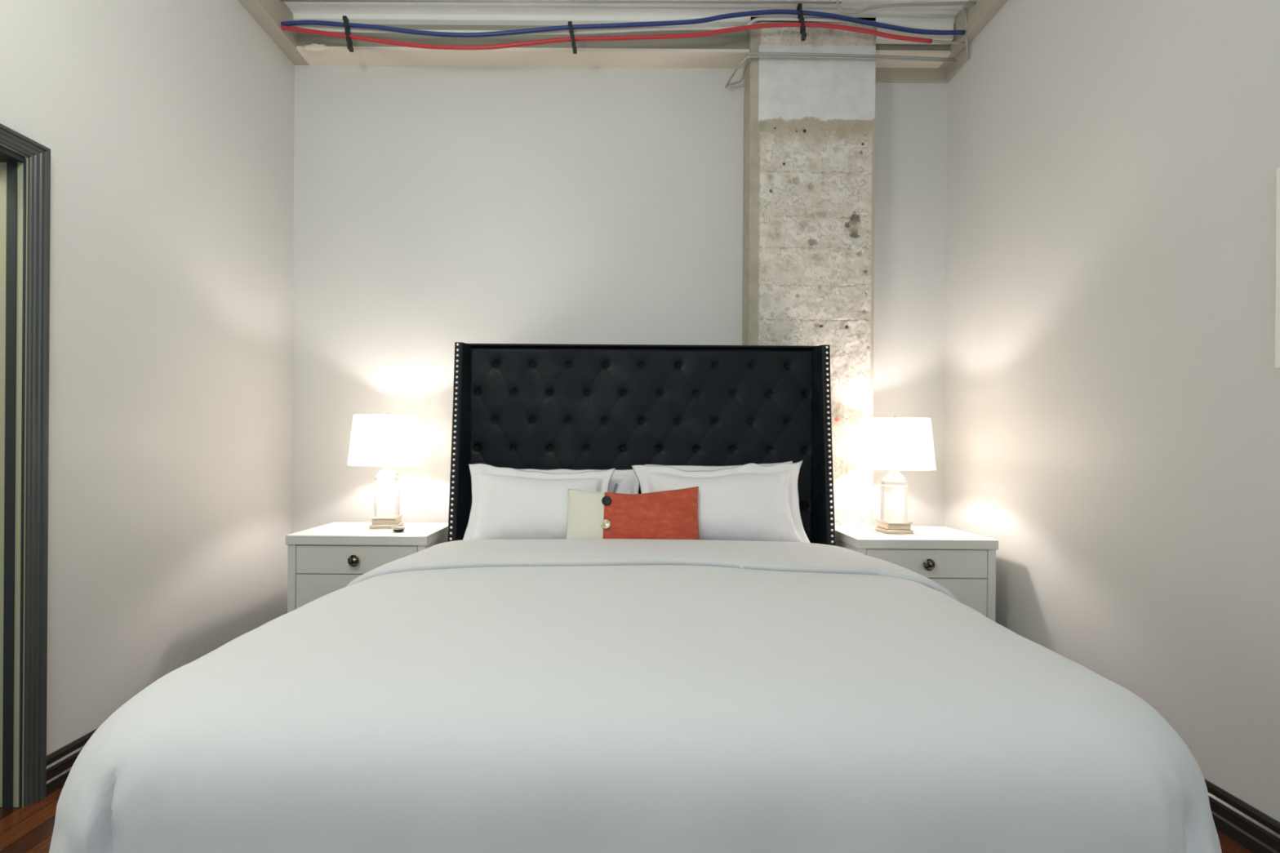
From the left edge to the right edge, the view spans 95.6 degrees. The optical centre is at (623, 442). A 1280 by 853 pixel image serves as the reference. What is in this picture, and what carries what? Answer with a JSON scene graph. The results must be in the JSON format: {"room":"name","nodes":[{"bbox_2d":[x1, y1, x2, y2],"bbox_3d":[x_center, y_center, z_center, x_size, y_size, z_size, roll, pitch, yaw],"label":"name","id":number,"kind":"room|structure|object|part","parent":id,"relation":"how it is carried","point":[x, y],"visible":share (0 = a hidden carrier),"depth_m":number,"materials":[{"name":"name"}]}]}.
{"room":"bedroom","nodes":[
{"label":"bedroom","id":0,"kind":"room"},
{"bbox_2d":[0,0,294,755],"bbox_3d":[-2.004,-0.604,0.655,0.120,3.580,5.510,0,0,0],"label":"wall","id":1,"kind":"structure","parent":0,"point":[166,126],"depth_m":2.42,"materials":[{"name":"white paint"}]},
{"bbox_2d":[0,123,50,808],"bbox_3d":[-2.002,0.102,1.419,0.163,2.167,1.038,0,0,0],"label":"door frame","id":2,"kind":"structure","parent":1,"relation":"in","point":[24,162],"depth_m":1.89,"materials":[{"name":"black paint"}]},
{"bbox_2d":[46,727,98,795],"bbox_3d":[-1.945,1.125,2.674,0.022,0.124,1.472,0,0,0],"label":"baseboard","id":3,"kind":"structure","parent":1,"relation":"attached to","point":[60,762],"depth_m":2.00,"materials":[{"name":"black paint"}]},
{"bbox_2d":[238,0,309,65],"bbox_3d":[-1.887,-2.306,0.705,0.090,0.175,5.410,0,0,0],"label":"trim","id":4,"kind":"structure","parent":1,"relation":"attached to","point":[269,14],"depth_m":3.12,"materials":[{"name":"paint"}]},
{"bbox_2d":[291,64,946,533],"bbox_3d":[-0.025,-0.590,3.460,4.078,3.580,0.100,0,0,0],"label":"wall","id":5,"kind":"structure","parent":0,"point":[436,207],"depth_m":3.41,"materials":[{"name":"white paint"}]},
{"bbox_2d":[301,43,331,51],"bbox_3d":[-1.729,-2.225,3.268,0.180,0.046,0.029,0,0,0],"label":"trim","id":6,"kind":"structure","parent":5,"relation":"attached to","point":[313,46],"depth_m":3.26,"materials":[{"name":"paint"}]},
{"bbox_2d":[297,24,950,50],"bbox_3d":[0.002,-2.301,3.342,3.688,0.157,0.135,0,0,0],"label":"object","id":7,"kind":"structure","parent":5,"relation":"attached to","point":[738,39],"depth_m":3.27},
{"bbox_2d":[296,45,951,68],"bbox_3d":[0.002,-2.214,3.340,3.688,0.018,0.140,0,0,0],"label":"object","id":8,"kind":"structure","parent":5,"relation":"attached to","point":[336,55],"depth_m":3.33,"materials":[{"name":"paint"}]},
{"bbox_2d":[875,44,969,82],"bbox_3d":[1.656,-2.155,3.300,0.498,0.078,0.220,0,0,0],"label":"trim","id":9,"kind":"structure","parent":5,"relation":"attached to","point":[882,74],"depth_m":3.40,"materials":[{"name":"paint"}]},
{"bbox_2d":[284,0,964,17],"bbox_3d":[-1.078,-2.438,0.705,6.210,0.100,5.610,0,0,0],"label":"ceiling","id":10,"kind":"structure","parent":0,"point":[640,9],"depth_m":3.18,"materials":[{"name":"paint"}]},
{"bbox_2d":[279,0,841,3],"bbox_3d":[-0.333,-2.342,3.080,2.981,0.019,0.009,0,0,0],"label":"conduit","id":11,"kind":"object","parent":10,"relation":"attached to","point":[477,1],"visible":1,"depth_m":3.08,"materials":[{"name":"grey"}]},
{"bbox_2d":[796,3,806,40],"bbox_3d":[0.962,-2.270,3.130,0.047,0.182,0.034,0,0,0],"label":"clamp","id":12,"kind":"object","parent":10,"relation":"attached to","point":[800,16],"visible":1,"depth_m":3.11,"materials":[{"name":"black metal"}]},
{"bbox_2d":[280,22,932,49],"bbox_3d":[-0.099,-2.195,3.130,3.525,0.158,0.020,0,0,0],"label":"pipe","id":13,"kind":"object","parent":12,"relation":"attached to","point":[841,27],"visible":1,"depth_m":3.12,"materials":[{"name":"red"}]},
{"bbox_2d":[342,15,353,52],"bbox_3d":[-1.485,-2.205,3.130,0.047,0.174,0.034,0,0,0],"label":"clamp","id":14,"kind":"object","parent":13,"relation":"attached to","point":[347,29],"visible":1,"depth_m":3.11,"materials":[{"name":"black metal"}]},
{"bbox_2d":[568,21,577,53],"bbox_3d":[-0.274,-2.186,3.130,0.047,0.154,0.034,0,0,0],"label":"clamp","id":15,"kind":"object","parent":13,"relation":"attached to","point":[570,23],"visible":1,"depth_m":3.11,"materials":[{"name":"black metal"}]},
{"bbox_2d":[931,40,964,44],"bbox_3d":[1.752,-2.160,3.130,0.174,0.023,0.013,0,0,0],"label":"pipe tail","id":16,"kind":"object","parent":13,"relation":"attached to","point":[933,41],"visible":1,"depth_m":3.12,"materials":[{"name":"grey"}]},
{"bbox_2d":[280,8,964,37],"bbox_3d":[-0.009,-2.262,3.130,3.696,0.160,0.021,0,0,0],"label":"pipe","id":17,"kind":"object","parent":12,"relation":"attached to","point":[772,11],"visible":1,"depth_m":3.12,"materials":[{"name":"blue"}]},
{"bbox_2d":[835,0,976,13],"bbox_3d":[1.488,-2.288,3.040,0.748,0.082,0.014,0,0,0],"label":"conduit","id":18,"kind":"object","parent":10,"relation":"attached to","point":[967,2],"visible":1,"depth_m":3.04,"materials":[{"name":"grey metal"}]},
{"bbox_2d":[0,786,1252,852],"bbox_3d":[-1.104,1.232,0.705,6.210,0.080,5.610,0,0,0],"label":"floor","id":19,"kind":"structure","parent":0,"point":[29,828],"depth_m":1.78,"materials":[{"name":"brown wood"}]},
{"bbox_2d":[285,522,448,613],"bbox_3d":[-1.280,0.819,2.994,0.675,0.745,0.482,0,0,0],"label":"nightstand","id":20,"kind":"object","parent":19,"relation":"on","point":[323,560],"visible":0.32,"depth_m":2.78,"materials":[{"name":"white paint"}]},
{"bbox_3d":[-1.280,0.740,2.789,0.579,0.212,0.019,0,0,0],"label":"drawer","id":21,"kind":"part","parent":20,"relation":"part of","materials":[{"name":"white paint"}]},
{"bbox_3d":[-1.284,0.563,2.767,0.056,0.056,0.027,0,0,0],"label":"knob","id":22,"kind":"part","parent":20,"relation":"part of","materials":[{"name":"brown metal"}]},
{"bbox_3d":[-1.278,0.563,2.789,0.579,0.135,0.019,0,0,0],"label":"drawer","id":23,"kind":"part","parent":20,"relation":"part of","materials":[{"name":"white paint"}]},
{"bbox_2d":[347,413,425,528],"bbox_3d":[-1.253,0.145,3.080,0.382,0.602,0.382,0,0,-7],"label":"table lamp","id":24,"kind":"object","parent":20,"relation":"on","point":[387,440],"visible":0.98,"depth_m":2.96,"materials":[{"name":"beige"}]},
{"bbox_3d":[-1.252,-0.012,3.080,0.382,0.260,0.382,0,0,-7],"label":"lamp shade","id":25,"kind":"part","parent":24,"relation":"part of","materials":[{"name":"white fabric"}]},
{"bbox_2d":[391,526,405,532],"bbox_3d":[-1.127,0.437,2.910,0.068,0.021,0.068,0,0,0],"label":"dish","id":26,"kind":"object","parent":20,"relation":"on","point":[397,529],"visible":1,"depth_m":2.89,"materials":[{"name":"silver metal"}]},
{"bbox_2d":[392,528,404,532],"bbox_3d":[-1.127,0.440,2.910,0.060,0.014,0.060,0,0,0],"label":"bowl","id":27,"kind":"object","parent":26,"relation":"on","point":[394,530],"depth_m":2.89,"materials":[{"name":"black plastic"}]},
{"bbox_2d":[447,342,835,546],"bbox_3d":[0.093,0.342,2.140,2.000,1.717,2.080,0,0,0],"label":"headboard","id":28,"kind":"object","parent":19,"relation":"on","point":[545,406],"visible":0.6,"depth_m":3.07,"materials":[{"name":"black fabric"}]},
{"bbox_3d":[0.099,-0.511,3.116,1.860,0.010,0.123,0,0,0],"label":"rail","id":29,"kind":"part","parent":28,"relation":"part of","materials":[{"name":"black fabric"}]},
{"bbox_3d":[0.090,0.696,2.055,1.930,0.340,1.990,0,0,0],"label":"mattress","id":30,"kind":"object","parent":28,"relation":"on","visible":0},
{"bbox_2d":[462,463,615,540],"bbox_3d":[-0.408,0.315,2.798,0.743,0.415,0.252,0,0,-1],"label":"pillow","id":31,"kind":"object","parent":30,"relation":"on","point":[508,503],"visible":0.63,"depth_m":2.74,"materials":[{"name":"white fabric"}]},
{"bbox_2d":[515,468,639,493],"bbox_3d":[-0.262,0.332,2.955,0.701,0.398,0.163,0,0,0],"label":"pillow","id":32,"kind":"object","parent":30,"relation":"on","point":[622,482],"visible":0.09,"depth_m":3.00,"materials":[{"name":"white fabric"}]},
{"bbox_2d":[565,486,699,539],"bbox_3d":[0.043,0.342,2.652,0.612,0.278,0.175,0,0,2],"label":"lumbar cushion","id":33,"kind":"object","parent":30,"relation":"on","point":[673,514],"visible":0.83,"depth_m":2.61,"materials":[{"name":"orange fabric"}]},
{"bbox_3d":[-0.170,0.350,2.664,0.186,0.284,0.120,0,-24,2],"label":"cream panel","id":34,"kind":"part","parent":33,"relation":"part of","materials":[{"name":"beige fabric"}]},
{"bbox_2d":[48,538,1222,852],"bbox_3d":[0.050,0.758,1.743,2.267,0.707,1.706,0,0,0],"label":"duvet","id":35,"kind":"object","parent":30,"relation":"on","point":[557,695],"visible":1,"depth_m":1.01,"materials":[{"name":"white fabric"}]},
{"bbox_2d":[644,461,792,471],"bbox_3d":[0.497,0.309,2.956,0.780,0.431,0.170,0,0,-1],"label":"pillow","id":36,"kind":"object","parent":30,"relation":"on","point":[685,468],"visible":0.03,"depth_m":3.02,"materials":[{"name":"white fabric"}]},
{"bbox_2d":[631,460,810,542],"bbox_3d":[0.469,0.303,2.792,0.863,0.436,0.275,0,0,1],"label":"pillow","id":37,"kind":"object","parent":30,"relation":"on","point":[748,502],"visible":0.7,"depth_m":2.72,"materials":[{"name":"white fabric"}]},
{"bbox_2d":[742,16,875,525],"bbox_3d":[1.047,-0.583,3.319,0.698,3.580,0.182,0,0,0],"label":"concrete column","id":38,"kind":"structure","parent":19,"relation":"on","point":[809,172],"depth_m":3.23,"materials":[{"name":"grey concrete"}]},
{"bbox_2d":[724,52,955,88],"bbox_3d":[1.196,-2.093,3.199,1.246,0.101,0.151,0,0,7],"label":"conduit","id":39,"kind":"object","parent":38,"relation":"attached to","point":[748,53],"visible":1,"depth_m":3.19,"materials":[{"name":"grey metal"}]},
{"bbox_2d":[835,525,998,622],"bbox_3d":[1.454,0.838,2.994,0.675,0.745,0.482,0,0,0],"label":"nightstand","id":40,"kind":"object","parent":19,"relation":"on","point":[962,562],"visible":0.34,"depth_m":2.78,"materials":[{"name":"white paint"}]},
{"bbox_2d":[854,416,936,533],"bbox_3d":[1.411,0.164,3.020,0.382,0.602,0.382,0,0,-1],"label":"table lamp","id":41,"kind":"object","parent":40,"relation":"on","point":[894,444],"visible":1,"depth_m":2.91,"materials":[{"name":"beige"}]},
{"bbox_3d":[1.412,0.007,3.020,0.382,0.260,0.382,0,0,-1],"label":"lamp shade","id":42,"kind":"part","parent":41,"relation":"part of","materials":[{"name":"white fabric"}]},
{"bbox_3d":[1.456,0.582,2.789,0.579,0.135,0.019,0,0,0],"label":"drawer","id":43,"kind":"part","parent":40,"relation":"part of","materials":[{"name":"white paint"}]},
{"bbox_3d":[1.456,0.582,2.767,0.056,0.056,0.027,0,0,0],"label":"knob","id":44,"kind":"part","parent":40,"relation":"part of","materials":[{"name":"brown metal"}]},
{"bbox_3d":[1.454,0.759,2.789,0.579,0.212,0.019,0,0,0],"label":"drawer","id":45,"kind":"part","parent":40,"relation":"part of","materials":[{"name":"white paint"}]},
{"bbox_2d":[944,0,1279,822],"bbox_3d":[1.954,-0.576,0.655,0.120,3.580,5.510,0,0,0],"label":"wall","id":46,"kind":"structure","parent":0,"point":[1113,379],"depth_m":2.15,"materials":[{"name":"white paint"}]},
{"bbox_2d":[293,17,942,34],"bbox_3d":[-0.009,-2.276,3.165,3.738,0.100,0.016,0,0,0],"label":"conduit","id":47,"kind":"object","parent":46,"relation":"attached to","point":[806,19],"visible":0.64,"depth_m":3.16,"materials":[{"name":"white metal"}]},
{"bbox_2d":[293,0,968,26],"bbox_3d":[0.003,-2.366,3.188,3.688,0.028,0.175,0,0,0],"label":"ceiling","id":48,"kind":"structure","parent":46,"relation":"attached to","point":[371,19],"depth_m":3.23,"materials":[{"name":"paint"}]},
{"bbox_2d":[875,21,953,44],"bbox_3d":[1.623,-2.291,3.245,0.426,0.095,0.050,0,0,0],"label":"trim","id":49,"kind":"structure","parent":46,"relation":"attached to","point":[935,25],"depth_m":3.22,"materials":[{"name":"white"}]},
{"bbox_2d":[964,7,968,60],"bbox_3d":[1.856,-2.207,3.135,0.008,0.234,0.093,0,0,36],"label":"conduit","id":50,"kind":"object","parent":46,"relation":"attached to","point":[966,12],"visible":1,"depth_m":3.14,"materials":[{"name":"grey metal"}]},
{"bbox_2d":[938,0,1007,68],"bbox_3d":[1.876,-2.280,0.705,0.060,0.175,5.410,0,0,0],"label":"trim","id":51,"kind":"structure","parent":46,"relation":"attached to","point":[979,14],"depth_m":3.09,"materials":[{"name":"paint"}]},
{"bbox_2d":[1204,778,1279,852],"bbox_3d":[1.871,1.151,0.705,0.022,0.124,5.410,0,0,0],"label":"baseboard","id":52,"kind":"structure","parent":46,"relation":"attached to","point":[1257,832],"depth_m":1.74,"materials":[{"name":"black paint"}]},
{"bbox_2d":[1275,167,1279,368],"bbox_3d":[1.879,-0.497,1.255,0.028,0.573,0.810,0,0,0],"label":"framed picture","id":53,"kind":"object","parent":46,"relation":"attached to","point":[1277,193],"visible":1,"depth_m":1.65,"materials":[{"name":"white"}]}
]}

